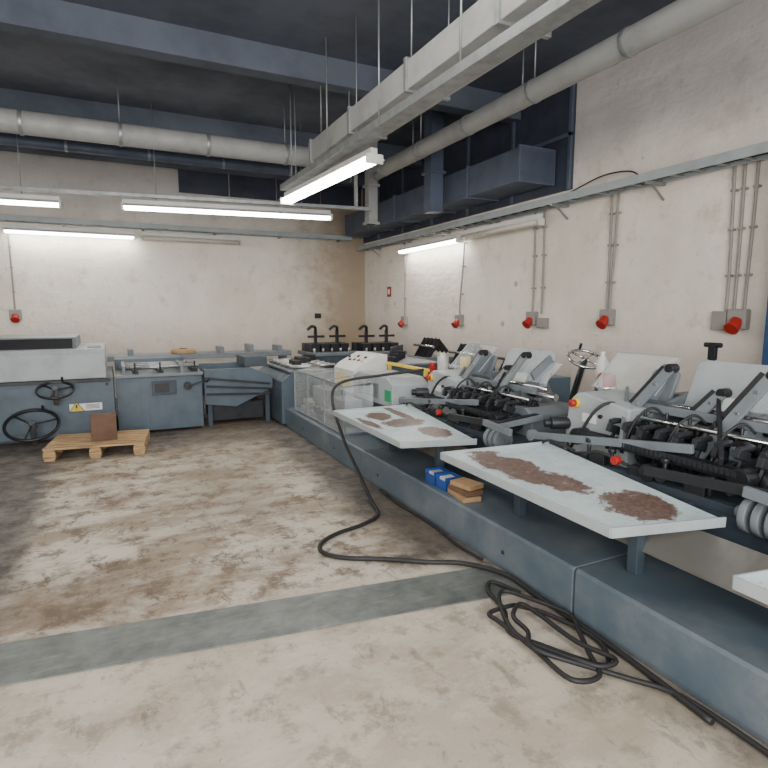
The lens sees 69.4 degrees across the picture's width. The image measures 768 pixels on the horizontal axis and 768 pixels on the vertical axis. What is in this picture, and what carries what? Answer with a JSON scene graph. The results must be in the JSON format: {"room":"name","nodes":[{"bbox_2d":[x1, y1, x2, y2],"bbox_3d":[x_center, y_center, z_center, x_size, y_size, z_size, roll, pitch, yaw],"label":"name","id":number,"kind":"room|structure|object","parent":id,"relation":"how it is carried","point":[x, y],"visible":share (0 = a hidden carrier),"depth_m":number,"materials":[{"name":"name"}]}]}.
{"room":"print shop","nodes":[
{"label":"print shop","id":0,"kind":"room"},
{"bbox_2d":[0,151,364,397],"bbox_3d":[-4.954,-1.913,9.991,10.000,4.350,0.200,-4,8,-26],"label":"wall","id":1,"kind":"structure","parent":0,"point":[144,296],"depth_m":10.29,"materials":[{"name":"paint"}]},
{"bbox_2d":[7,234,21,322],"bbox_3d":[-6.174,-1.745,9.201,0.170,1.455,0.177,-4,8,-26],"label":"power socket","id":2,"kind":"object","parent":1,"relation":"attached to","point":[15,315],"visible":1,"depth_m":9.26,"materials":[{"name":"grey plastic"}]},
{"bbox_2d":[9,309,21,322],"bbox_3d":[-6.174,-1.135,9.283,0.170,0.225,0.177,-4,8,-26],"label":"socket","id":3,"kind":"object","parent":2,"relation":"attached to","point":[15,315],"depth_m":9.27,"materials":[{"name":"red plastic"}]},
{"bbox_2d":[1,224,135,239],"bbox_3d":[-5.318,-2.582,9.459,1.980,0.142,0.270,-4,8,-26],"label":"lamp","id":4,"kind":"object","parent":1,"relation":"attached to","point":[8,228],"visible":1,"depth_m":9.35,"materials":[{"name":"white plastic"}]},
{"bbox_2d":[0,214,352,241],"bbox_3d":[-4.943,-2.766,9.624,9.450,0.108,0.240,-4,8,-26],"label":"cable tray","id":5,"kind":"object","parent":1,"relation":"attached to","point":[3,218],"visible":0.98,"depth_m":10.02,"materials":[{"name":"grey paint"}]},
{"bbox_2d":[140,232,241,244],"bbox_3d":[-3.569,-2.696,10.314,1.780,0.142,0.253,-4,8,-26],"label":"lamp","id":6,"kind":"object","parent":1,"relation":"attached to","point":[143,235],"visible":1,"depth_m":10.21,"materials":[{"name":"white plastic"}]},
{"bbox_2d":[178,169,360,206],"bbox_3d":[-2.135,-3.937,10.979,3.660,0.600,0.030,-4,8,-26],"label":"trim","id":7,"kind":"structure","parent":1,"relation":"attached to","point":[193,182],"depth_m":10.74,"materials":[{"name":"metal"}]},
{"bbox_2d":[315,313,320,317],"bbox_3d":[-1.385,-1.433,11.649,0.120,0.100,0.090,-4,8,-26],"label":"switch box","id":8,"kind":"object","parent":1,"relation":"attached to","point":[317,315],"visible":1,"depth_m":11.61,"materials":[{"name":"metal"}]},
{"bbox_2d":[0,0,675,171],"bbox_3d":[-1.861,-3.360,3.631,10.200,0.200,13.900,-4,8,-26],"label":"ceiling","id":9,"kind":"structure","parent":0,"point":[29,64],"depth_m":5.98,"materials":[{"name":"grey concrete"}]},
{"bbox_2d":[0,134,63,208],"bbox_3d":[-5.621,-2.960,6.733,2.923,1.412,0.230,-3,8,-20],"label":"lamp","id":10,"kind":"object","parent":9,"relation":"hanging from","point":[5,198],"visible":1,"depth_m":7.15,"materials":[{"name":"white plastic"}]},
{"bbox_2d":[0,79,333,168],"bbox_3d":[-4.138,-3.225,6.289,8.241,0.770,0.281,-4,8,-25],"label":"pipe","id":11,"kind":"object","parent":9,"relation":"hanging from","point":[13,121],"visible":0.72,"depth_m":6.79,"materials":[{"name":"metal"}]},
{"bbox_2d":[0,134,352,182],"bbox_3d":[-4.613,-3.605,8.025,8.940,0.476,0.151,-4,8,-26],"label":"ventilation duct","id":12,"kind":"object","parent":9,"relation":"hanging from","point":[29,142],"visible":0.84,"depth_m":8.45,"materials":[{"name":"metal"}]},
{"bbox_2d":[0,173,371,210],"bbox_3d":[-3.640,-3.131,7.341,7.266,1.235,0.064,-2,8,-18],"label":"cable tray","id":13,"kind":"object","parent":9,"relation":"hanging from","point":[2,187],"visible":0.75,"depth_m":7.69,"materials":[{"name":"metal"}]},
{"bbox_2d":[121,103,332,220],"bbox_3d":[-2.164,-3.107,7.836,2.888,1.412,0.230,-2,8,-18],"label":"lamp","id":14,"kind":"object","parent":9,"relation":"hanging from","point":[126,204],"visible":0.98,"depth_m":7.83,"materials":[{"name":"white plastic"}]},
{"bbox_2d":[279,16,384,204],"bbox_3d":[-0.666,-2.864,6.014,0.230,1.412,2.346,-4,9,-30],"label":"lamp","id":15,"kind":"object","parent":9,"relation":"hanging from","point":[368,158],"visible":0.98,"depth_m":5.74,"materials":[{"name":"white plastic"}]},
{"bbox_2d":[362,142,379,225],"bbox_3d":[-0.211,-3.309,9.108,0.220,1.350,0.220,-4,8,-26],"label":"duct","id":16,"kind":"object","parent":9,"relation":"hanging from","point":[371,185],"visible":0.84,"depth_m":9.07,"materials":[{"name":"white metal"}]},
{"bbox_2d":[309,0,557,165],"bbox_3d":[0.939,-2.688,3.246,0.420,1.030,7.600,-4,8,-26],"label":"ventilation duct","id":17,"kind":"object","parent":9,"relation":"hanging from","point":[484,20],"visible":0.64,"depth_m":4.20,"materials":[{"name":"metal"}]},
{"bbox_2d":[421,110,445,213],"bbox_3d":[0.702,-3.130,7.841,0.260,1.370,0.260,-4,8,-26],"label":"duct","id":18,"kind":"object","parent":9,"relation":"hanging from","point":[433,173],"visible":0.91,"depth_m":7.78,"materials":[{"name":"metal"}]},
{"bbox_2d":[280,0,600,190],"bbox_3d":[0.600,-2.609,3.427,0.140,1.235,8.202,-4,9,-27],"label":"cable tray","id":19,"kind":"object","parent":9,"relation":"hanging from","point":[552,14],"visible":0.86,"depth_m":3.73,"materials":[{"name":"metal"}]},
{"bbox_2d":[373,0,746,179],"bbox_3d":[1.955,-3.062,4.707,0.130,0.675,9.440,-4,8,-26],"label":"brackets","id":20,"kind":"object","parent":9,"relation":"hanging from","point":[376,175],"visible":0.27,"depth_m":6.42,"materials":[{"name":"metal"}]},
{"bbox_2d":[377,0,745,176],"bbox_3d":[1.865,-2.909,4.178,0.216,0.838,8.540,-4,8,-26],"label":"pipe","id":21,"kind":"object","parent":9,"relation":"hanging from","point":[678,16],"visible":0.95,"depth_m":4.63,"materials":[{"name":"metal"}]},
{"bbox_2d":[0,395,767,767],"bbox_3d":[-1.861,1.150,4.233,10.200,0.200,13.900,-4,8,-26],"label":"floor","id":22,"kind":"structure","parent":0,"point":[233,512],"depth_m":2.65,"materials":[{"name":"concrete"}]},
{"bbox_2d":[0,334,116,443],"bbox_3d":[-5.038,0.036,7.066,2.880,1.260,1.600,-4,8,-26],"label":"machine","id":23,"kind":"object","parent":22,"relation":"on","point":[27,362],"visible":0.87,"depth_m":6.74,"materials":[{"name":"blue paint"}]},
{"bbox_2d":[2,405,60,445],"bbox_3d":[-4.079,0.514,6.435,0.579,0.467,0.506,-4,8,-26],"label":"wheel","id":24,"kind":"object","parent":23,"relation":"attached to","point":[34,439],"visible":1,"depth_m":6.44,"materials":[{"name":"black plastic"}]},
{"bbox_2d":[0,343,106,382],"bbox_3d":[-5.052,-0.263,6.964,2.800,0.360,1.500,-4,8,-26],"label":"hood","id":25,"kind":"object","parent":23,"relation":"attached to","point":[82,362],"depth_m":6.69,"materials":[{"name":"grey paint"}]},
{"bbox_2d":[35,377,74,405],"bbox_3d":[-3.894,0.099,6.572,0.411,0.335,0.379,-4,8,-26],"label":"wheel","id":26,"kind":"object","parent":23,"relation":"attached to","point":[55,393],"visible":1,"depth_m":6.57,"materials":[{"name":"black plastic"}]},
{"bbox_2d":[42,429,149,461],"bbox_3d":[-3.261,0.693,6.378,1.000,0.140,0.740,-3,8,-19],"label":"wooden pallet","id":27,"kind":"object","parent":22,"relation":"on","point":[139,438],"visible":0.94,"depth_m":6.17,"materials":[{"name":"brown wood"}]},
{"bbox_2d":[90,412,116,441],"bbox_3d":[-3.195,0.485,6.327,0.264,0.283,0.224,-4,8,-26],"label":"cardboard box","id":28,"kind":"object","parent":27,"relation":"on","point":[103,425],"visible":1,"depth_m":6.24,"materials":[{"name":"brown cardboard"}]},
{"bbox_2d":[114,354,208,430],"bbox_3d":[-3.174,0.081,7.858,1.115,0.900,1.635,-4,8,-26],"label":"industrial machine","id":29,"kind":"object","parent":22,"relation":"on","point":[154,392],"visible":1,"depth_m":7.32,"materials":[{"name":"blue paint"}]},
{"bbox_2d":[107,343,291,361],"bbox_3d":[-3.082,-0.165,9.518,2.950,1.010,0.500,-4,8,-26],"label":"conveyor","id":30,"kind":"object","parent":22,"relation":"on","point":[276,350],"visible":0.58,"depth_m":9.45,"materials":[{"name":"grey metal"}]},
{"bbox_2d":[171,348,195,353],"bbox_3d":[-3.361,-0.560,9.294,0.400,0.088,0.400,-4,8,-26],"label":"wooden block","id":31,"kind":"object","parent":30,"relation":"on","point":[181,350],"visible":1,"depth_m":9.15,"materials":[{"name":"brown wood"}]},
{"bbox_2d":[196,353,272,426],"bbox_3d":[-2.224,0.049,8.175,0.940,0.940,0.995,-4,8,-26],"label":"conveyor","id":32,"kind":"object","parent":22,"relation":"on","point":[231,391],"visible":0.84,"depth_m":7.82,"materials":[{"name":"metal"}]},
{"bbox_2d":[0,565,525,685],"bbox_3d":[-1.768,1.274,2.516,5.356,0.006,0.347,-2,8,-18],"label":"floor strip","id":33,"kind":"object","parent":22,"relation":"on","point":[26,660],"visible":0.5,"depth_m":2.82,"materials":[{"name":"grey concrete"}]},
{"bbox_2d":[258,353,334,423],"bbox_3d":[-1.333,0.014,8.477,0.870,0.890,1.470,-4,8,-26],"label":"industrial machine","id":34,"kind":"object","parent":22,"relation":"on","point":[281,371],"visible":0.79,"depth_m":7.86,"materials":[{"name":"blue paint"}]},
{"bbox_2d":[298,325,355,364],"bbox_3d":[-1.012,-0.382,9.867,0.840,1.348,0.780,-4,8,-26],"label":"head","id":35,"kind":"object","parent":22,"relation":"on","point":[332,352],"visible":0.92,"depth_m":9.61},
{"bbox_2d":[350,324,406,355],"bbox_3d":[-0.134,-0.410,10.072,0.840,1.348,0.780,-4,8,-26],"label":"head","id":36,"kind":"object","parent":22,"relation":"on","point":[382,347],"visible":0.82,"depth_m":9.86},
{"bbox_2d":[407,337,452,363],"bbox_3d":[0.744,-0.158,8.876,0.530,1.166,0.600,-4,8,-26],"label":"rack","id":37,"kind":"object","parent":22,"relation":"on","point":[428,346],"visible":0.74,"depth_m":8.74,"materials":[{"name":"black metal"}]},
{"bbox_2d":[379,488,482,560],"bbox_3d":[0.287,1.029,4.235,0.046,0.020,1.552,-4,8,-25],"label":"cable","id":38,"kind":"object","parent":22,"relation":"on","point":[380,489],"visible":1,"depth_m":4.06,"materials":[{"name":"black rubber"}]},
{"bbox_2d":[448,343,494,370],"bbox_3d":[1.200,-0.006,7.886,0.530,1.126,0.600,-4,8,-26],"label":"rack","id":39,"kind":"object","parent":22,"relation":"on","point":[473,349],"visible":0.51,"depth_m":7.79,"materials":[{"name":"metal"}]},
{"bbox_2d":[492,349,509,372],"bbox_3d":[1.682,0.134,6.907,0.530,1.107,0.600,-4,8,-26],"label":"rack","id":40,"kind":"object","parent":22,"relation":"on","point":[499,357],"visible":0.02,"depth_m":6.94,"materials":[{"name":"black metal"}]},
{"bbox_2d":[317,368,714,725],"bbox_3d":[0.186,0.594,3.886,1.338,0.994,4.032,-2,8,-13],"label":"power cable","id":41,"kind":"object","parent":22,"relation":"on","point":[703,715],"visible":0.96,"depth_m":3.49,"materials":[{"name":"black rubber"}]},
{"bbox_2d":[286,383,767,745],"bbox_3d":[1.426,0.773,4.032,1.822,0.600,8.950,-4,8,-26],"label":"machine base","id":42,"kind":"object","parent":22,"relation":"on","point":[669,601],"visible":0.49,"depth_m":2.76,"materials":[{"name":"blue paint"}]},
{"bbox_2d":[294,366,372,436],"bbox_3d":[-0.655,0.159,6.686,0.348,0.577,1.764,-4,8,-26],"label":"guard","id":43,"kind":"object","parent":42,"relation":"on","point":[319,407],"visible":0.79,"depth_m":6.54,"materials":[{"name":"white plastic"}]},
{"bbox_2d":[334,351,386,393],"bbox_3d":[-0.304,-0.155,6.985,0.458,0.460,0.650,-4,8,-26],"label":"control console","id":44,"kind":"object","parent":42,"relation":"on","point":[357,361],"visible":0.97,"depth_m":6.78,"materials":[{"name":"white metal"}]},
{"bbox_2d":[353,362,429,407],"bbox_3d":[0.058,0.152,6.211,0.465,0.715,1.020,-4,8,-26],"label":"machine","id":45,"kind":"object","parent":42,"relation":"on","point":[385,390],"depth_m":5.89,"materials":[{"name":"grey paint"}]},
{"bbox_2d":[387,344,436,381],"bbox_3d":[0.175,-0.263,7.543,0.760,0.515,1.110,-4,8,-26],"label":"machine","id":46,"kind":"object","parent":42,"relation":"on","point":[396,355],"visible":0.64,"depth_m":7.17,"materials":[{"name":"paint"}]},
{"bbox_2d":[428,362,435,374],"bbox_3d":[0.534,-0.030,6.141,0.070,0.425,0.080,-4,8,-26],"label":"post","id":47,"kind":"object","parent":42,"relation":"on","point":[432,365],"visible":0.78,"depth_m":6.09,"materials":[{"name":"plastic"}]},
{"bbox_2d":[425,466,449,485],"bbox_3d":[0.417,0.714,4.319,0.140,0.100,0.140,-4,8,-26],"label":"bin","id":48,"kind":"object","parent":42,"relation":"on","point":[430,473],"visible":0.66,"depth_m":4.31,"materials":[{"name":"blue plastic"}]},
{"bbox_2d":[437,353,448,369],"bbox_3d":[0.739,-0.158,6.965,0.140,0.460,0.140,-4,8,-26],"label":"canister","id":49,"kind":"object","parent":42,"relation":"on","point":[441,354],"visible":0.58,"depth_m":6.91,"materials":[{"name":"white plastic"}]},
{"bbox_2d":[438,356,448,369],"bbox_3d":[0.714,-0.109,6.679,0.120,0.440,0.120,-4,8,-26],"label":"canister","id":50,"kind":"object","parent":42,"relation":"on","point":[443,363],"visible":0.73,"depth_m":6.62,"materials":[{"name":"white plastic"}]},
{"bbox_2d":[436,471,461,491],"bbox_3d":[0.487,0.733,4.176,0.140,0.100,0.140,-4,8,-26],"label":"bin","id":51,"kind":"object","parent":42,"relation":"on","point":[442,479],"visible":0.69,"depth_m":4.16,"materials":[{"name":"blue plastic"}]},
{"bbox_2d":[333,343,570,447],"bbox_3d":[0.787,0.056,4.909,1.926,0.720,1.907,-4,8,-26],"label":"machine","id":52,"kind":"object","parent":42,"relation":"on","point":[518,397],"visible":0.96,"depth_m":4.77,"materials":[{"name":"grey metal"}]},
{"bbox_2d":[333,404,476,447],"bbox_3d":[0.201,0.348,4.871,0.806,0.121,1.531,-4,8,-26],"label":"tray","id":53,"kind":"object","parent":52,"relation":"on","point":[402,425],"depth_m":4.74,"materials":[{"name":"grey paint"}]},
{"bbox_2d":[567,343,599,399],"bbox_3d":[1.845,-0.076,5.099,0.316,0.593,0.375,4,8,25],"label":"wheel","id":54,"kind":"object","parent":52,"relation":"attached to","point":[582,364],"visible":0.74,"depth_m":5.10,"materials":[{"name":"silver metal"}]},
{"bbox_2d":[448,488,480,502],"bbox_3d":[0.575,0.791,3.980,0.140,0.034,0.260,-2,8,-18],"label":"wooden block","id":55,"kind":"object","parent":42,"relation":"on","point":[463,499],"visible":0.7,"depth_m":3.87,"materials":[{"name":"brown wood"}]},
{"bbox_2d":[448,484,482,496],"bbox_3d":[0.584,0.754,3.980,0.148,0.034,0.234,-4,8,-26],"label":"wooden block","id":56,"kind":"object","parent":55,"relation":"on","point":[463,492],"visible":0.7,"depth_m":3.90,"materials":[{"name":"brown wood"}]},
{"bbox_2d":[450,477,483,490],"bbox_3d":[0.593,0.717,3.979,0.140,0.034,0.200,-6,10,-38],"label":"wooden block","id":57,"kind":"object","parent":56,"relation":"on","point":[464,483],"visible":1,"depth_m":3.94,"materials":[{"name":"brown wood"}]},
{"bbox_2d":[460,353,470,368],"bbox_3d":[0.944,-0.110,6.455,0.120,0.500,0.120,-4,8,-26],"label":"canister","id":58,"kind":"object","parent":42,"relation":"on","point":[465,359],"visible":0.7,"depth_m":6.39,"materials":[{"name":"yellow plastic"}]},
{"bbox_2d":[596,352,607,378],"bbox_3d":[1.743,0.076,4.460,0.090,0.670,0.090,-4,8,-26],"label":"dispenser bottle","id":59,"kind":"object","parent":42,"relation":"on","point":[602,362],"visible":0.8,"depth_m":4.40,"materials":[{"name":"plastic"}]},
{"bbox_2d":[440,351,767,538],"bbox_3d":[1.651,0.250,3.194,1.926,0.720,1.907,-4,8,-26],"label":"machine","id":60,"kind":"object","parent":42,"relation":"on","point":[718,427],"visible":1,"depth_m":3.13,"materials":[{"name":"grey paint"}]},
{"bbox_2d":[440,442,725,538],"bbox_3d":[1.065,0.542,3.156,0.806,0.121,1.531,-4,8,-26],"label":"tray","id":61,"kind":"object","parent":60,"relation":"on","point":[606,499],"depth_m":2.97,"materials":[{"name":"grey paint"}]},
{"bbox_2d":[594,372,617,390],"bbox_3d":[1.714,0.170,4.301,0.170,0.526,0.170,-4,8,-26],"label":"container","id":62,"kind":"object","parent":42,"relation":"on","point":[609,379],"visible":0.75,"depth_m":4.21,"materials":[{"name":"plastic"}]},
{"bbox_2d":[732,569,767,604],"bbox_3d":[2.497,0.469,1.473,1.926,0.720,1.907,-4,8,-26],"label":"machine","id":63,"kind":"object","parent":42,"relation":"on","point":[754,585],"visible":1,"depth_m":1.91,"materials":[{"name":"white metal"}]},
{"bbox_2d":[485,580,767,756],"bbox_3d":[1.029,1.268,2.296,0.416,0.069,2.089,-4,8,-26],"label":"coiled cable","id":64,"kind":"object","parent":22,"relation":"on","point":[542,650],"visible":1,"depth_m":2.57,"materials":[{"name":"black rubber"}]},
{"bbox_2d":[704,342,722,360],"bbox_3d":[2.656,0.330,4.561,0.044,1.340,0.140,-4,8,-26],"label":"handle","id":65,"kind":"object","parent":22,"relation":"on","point":[713,347],"visible":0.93,"depth_m":4.46,"materials":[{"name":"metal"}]},
{"bbox_2d":[762,298,767,364],"bbox_3d":[3.259,-0.370,4.360,0.290,2.780,0.480,-4,8,-26],"label":"post","id":66,"kind":"object","parent":22,"relation":"on","point":[765,343],"visible":0.08,"depth_m":4.48,"materials":[{"name":"metal"}]},
{"bbox_2d":[365,0,767,392],"bbox_3d":[2.633,-1.395,6.104,0.200,4.350,13.900,-4,8,-26],"label":"wall","id":67,"kind":"structure","parent":0,"point":[701,91],"depth_m":5.80,"materials":[{"name":"paint"}]},
{"bbox_2d":[0,132,364,188],"bbox_3d":[-4.695,-3.859,9.185,9.970,0.280,0.200,-4,8,-26],"label":"beam","id":68,"kind":"structure","parent":67,"relation":"attached to","point":[361,175],"depth_m":9.51,"materials":[{"name":"metal"}]},
{"bbox_2d":[0,88,421,167],"bbox_3d":[-3.862,-3.633,7.493,9.970,0.280,0.200,-4,8,-26],"label":"beam","id":69,"kind":"structure","parent":67,"relation":"attached to","point":[9,98],"depth_m":7.70,"materials":[{"name":"metal"}]},
{"bbox_2d":[0,0,520,123],"bbox_3d":[-2.722,-3.324,5.176,9.970,0.280,0.200,-4,8,-26],"label":"beam","id":70,"kind":"structure","parent":67,"relation":"attached to","point":[53,20],"depth_m":5.50,"materials":[{"name":"metal"}]},
{"bbox_2d":[387,286,390,296],"bbox_3d":[0.101,-1.835,11.030,0.020,0.200,0.160,-4,8,-26],"label":"fire sign","id":71,"kind":"object","parent":67,"relation":"attached to","point":[388,288],"visible":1,"depth_m":11.01,"materials":[{"name":"red plastic"}]},
{"bbox_2d":[397,242,407,327],"bbox_3d":[0.342,-1.838,10.351,0.177,1.575,0.170,-4,8,-26],"label":"power socket","id":72,"kind":"object","parent":67,"relation":"attached to","point":[404,319],"visible":0.97,"depth_m":10.38,"materials":[{"name":"grey plastic"}]},
{"bbox_2d":[397,316,407,327],"bbox_3d":[0.342,-1.169,10.440,0.177,0.225,0.170,-4,8,-26],"label":"socket","id":73,"kind":"object","parent":72,"relation":"attached to","point":[404,319],"depth_m":10.39,"materials":[{"name":"red plastic"}]},
{"bbox_2d":[398,233,463,253],"bbox_3d":[0.767,-2.342,9.320,0.250,0.142,1.930,-4,8,-26],"label":"lamp","id":74,"kind":"object","parent":67,"relation":"attached to","point":[453,238],"visible":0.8,"depth_m":9.12,"materials":[{"name":"white plastic"}]},
{"bbox_2d":[345,144,555,237],"bbox_3d":[0.629,-2.935,9.066,0.550,0.420,5.500,-4,8,-26],"label":"duct","id":75,"kind":"object","parent":67,"relation":"attached to","point":[524,168],"visible":0.86,"depth_m":7.48,"materials":[{"name":"metal"}]},
{"bbox_2d":[451,228,466,328],"bbox_3d":[1.164,-1.635,8.678,0.177,1.536,0.219,-4,8,-26],"label":"power socket","id":76,"kind":"object","parent":67,"relation":"attached to","point":[459,318],"visible":0.94,"depth_m":8.73,"materials":[{"name":"grey plastic"}]},
{"bbox_2d":[451,314,463,328],"bbox_3d":[1.153,-0.988,8.787,0.177,0.225,0.170,-4,8,-26],"label":"socket","id":77,"kind":"object","parent":76,"relation":"attached to","point":[459,318],"depth_m":8.74,"materials":[{"name":"red plastic"}]},
{"bbox_2d":[363,83,576,243],"bbox_3d":[0.897,-3.328,9.173,0.030,1.330,6.050,-4,8,-26],"label":"window","id":78,"kind":"structure","parent":67,"relation":"attached to","point":[547,119],"depth_m":7.61,"materials":[{"name":"glass"}]},
{"bbox_2d":[377,84,574,238],"bbox_3d":[0.870,-3.326,9.160,0.030,1.330,6.050,-4,8,-26],"label":"trim","id":79,"kind":"structure","parent":67,"relation":"attached to","point":[569,134],"depth_m":6.61,"materials":[{"name":"metal"}]},
{"bbox_2d":[460,213,544,240],"bbox_3d":[1.608,-2.136,7.628,0.233,0.142,1.730,-4,8,-26],"label":"lamp","id":80,"kind":"object","parent":67,"relation":"attached to","point":[534,220],"visible":1,"depth_m":7.42,"materials":[{"name":"white plastic"}]},
{"bbox_2d":[522,210,547,328],"bbox_3d":[1.922,-1.454,7.134,0.177,1.485,0.278,-4,8,-26],"label":"power socket","id":81,"kind":"object","parent":67,"relation":"attached to","point":[531,317],"visible":0.93,"depth_m":7.17,"materials":[{"name":"grey plastic"}]},
{"bbox_2d":[522,312,537,328],"bbox_3d":[1.898,-0.836,7.265,0.177,0.225,0.170,-4,8,-26],"label":"socket","id":82,"kind":"object","parent":81,"relation":"attached to","point":[531,317],"depth_m":7.22,"materials":[{"name":"red plastic"}]},
{"bbox_2d":[536,318,548,327],"bbox_3d":[2.034,-0.783,7.115,0.070,0.130,0.160,-4,8,-26],"label":"box","id":83,"kind":"object","parent":67,"relation":"attached to","point":[541,322],"visible":1,"depth_m":7.06,"materials":[{"name":"grey plastic"}]},
{"bbox_2d":[357,141,767,255],"bbox_3d":[2.218,-2.052,6.318,0.275,0.249,12.250,-4,8,-26],"label":"cable tray","id":84,"kind":"object","parent":67,"relation":"attached to","point":[756,152],"visible":0.98,"depth_m":5.88,"materials":[{"name":"grey paint"}]},
{"bbox_2d":[570,170,637,191],"bbox_3d":[2.345,-2.216,6.131,0.016,0.147,1.207,-4,8,-26],"label":"loose cable","id":85,"kind":"object","parent":84,"relation":"on","point":[625,170],"visible":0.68,"depth_m":6.00,"materials":[{"name":"black rubber"}]},
{"bbox_2d":[596,193,621,328],"bbox_3d":[2.442,-1.328,6.075,0.177,1.455,0.170,-4,8,-26],"label":"power socket","id":86,"kind":"object","parent":67,"relation":"attached to","point":[607,315],"visible":1,"depth_m":6.09,"materials":[{"name":"grey plastic"}]},
{"bbox_2d":[596,309,615,328],"bbox_3d":[2.442,-0.718,6.157,0.177,0.225,0.170,-4,8,-26],"label":"socket","id":87,"kind":"object","parent":86,"relation":"attached to","point":[606,316],"depth_m":6.11,"materials":[{"name":"red plastic"}]},
{"bbox_2d":[710,161,761,334],"bbox_3d":[3.043,-1.165,4.853,0.177,1.455,0.325,-4,8,-26],"label":"power socket","id":88,"kind":"object","parent":67,"relation":"attached to","point":[733,320],"visible":1,"depth_m":4.83,"materials":[{"name":"grey plastic"}]},
{"bbox_2d":[723,309,750,334],"bbox_3d":[3.077,-0.546,4.865,0.177,0.225,0.170,-4,8,-26],"label":"socket","id":89,"kind":"object","parent":88,"relation":"attached to","point":[735,320],"depth_m":4.83,"materials":[{"name":"red plastic"}]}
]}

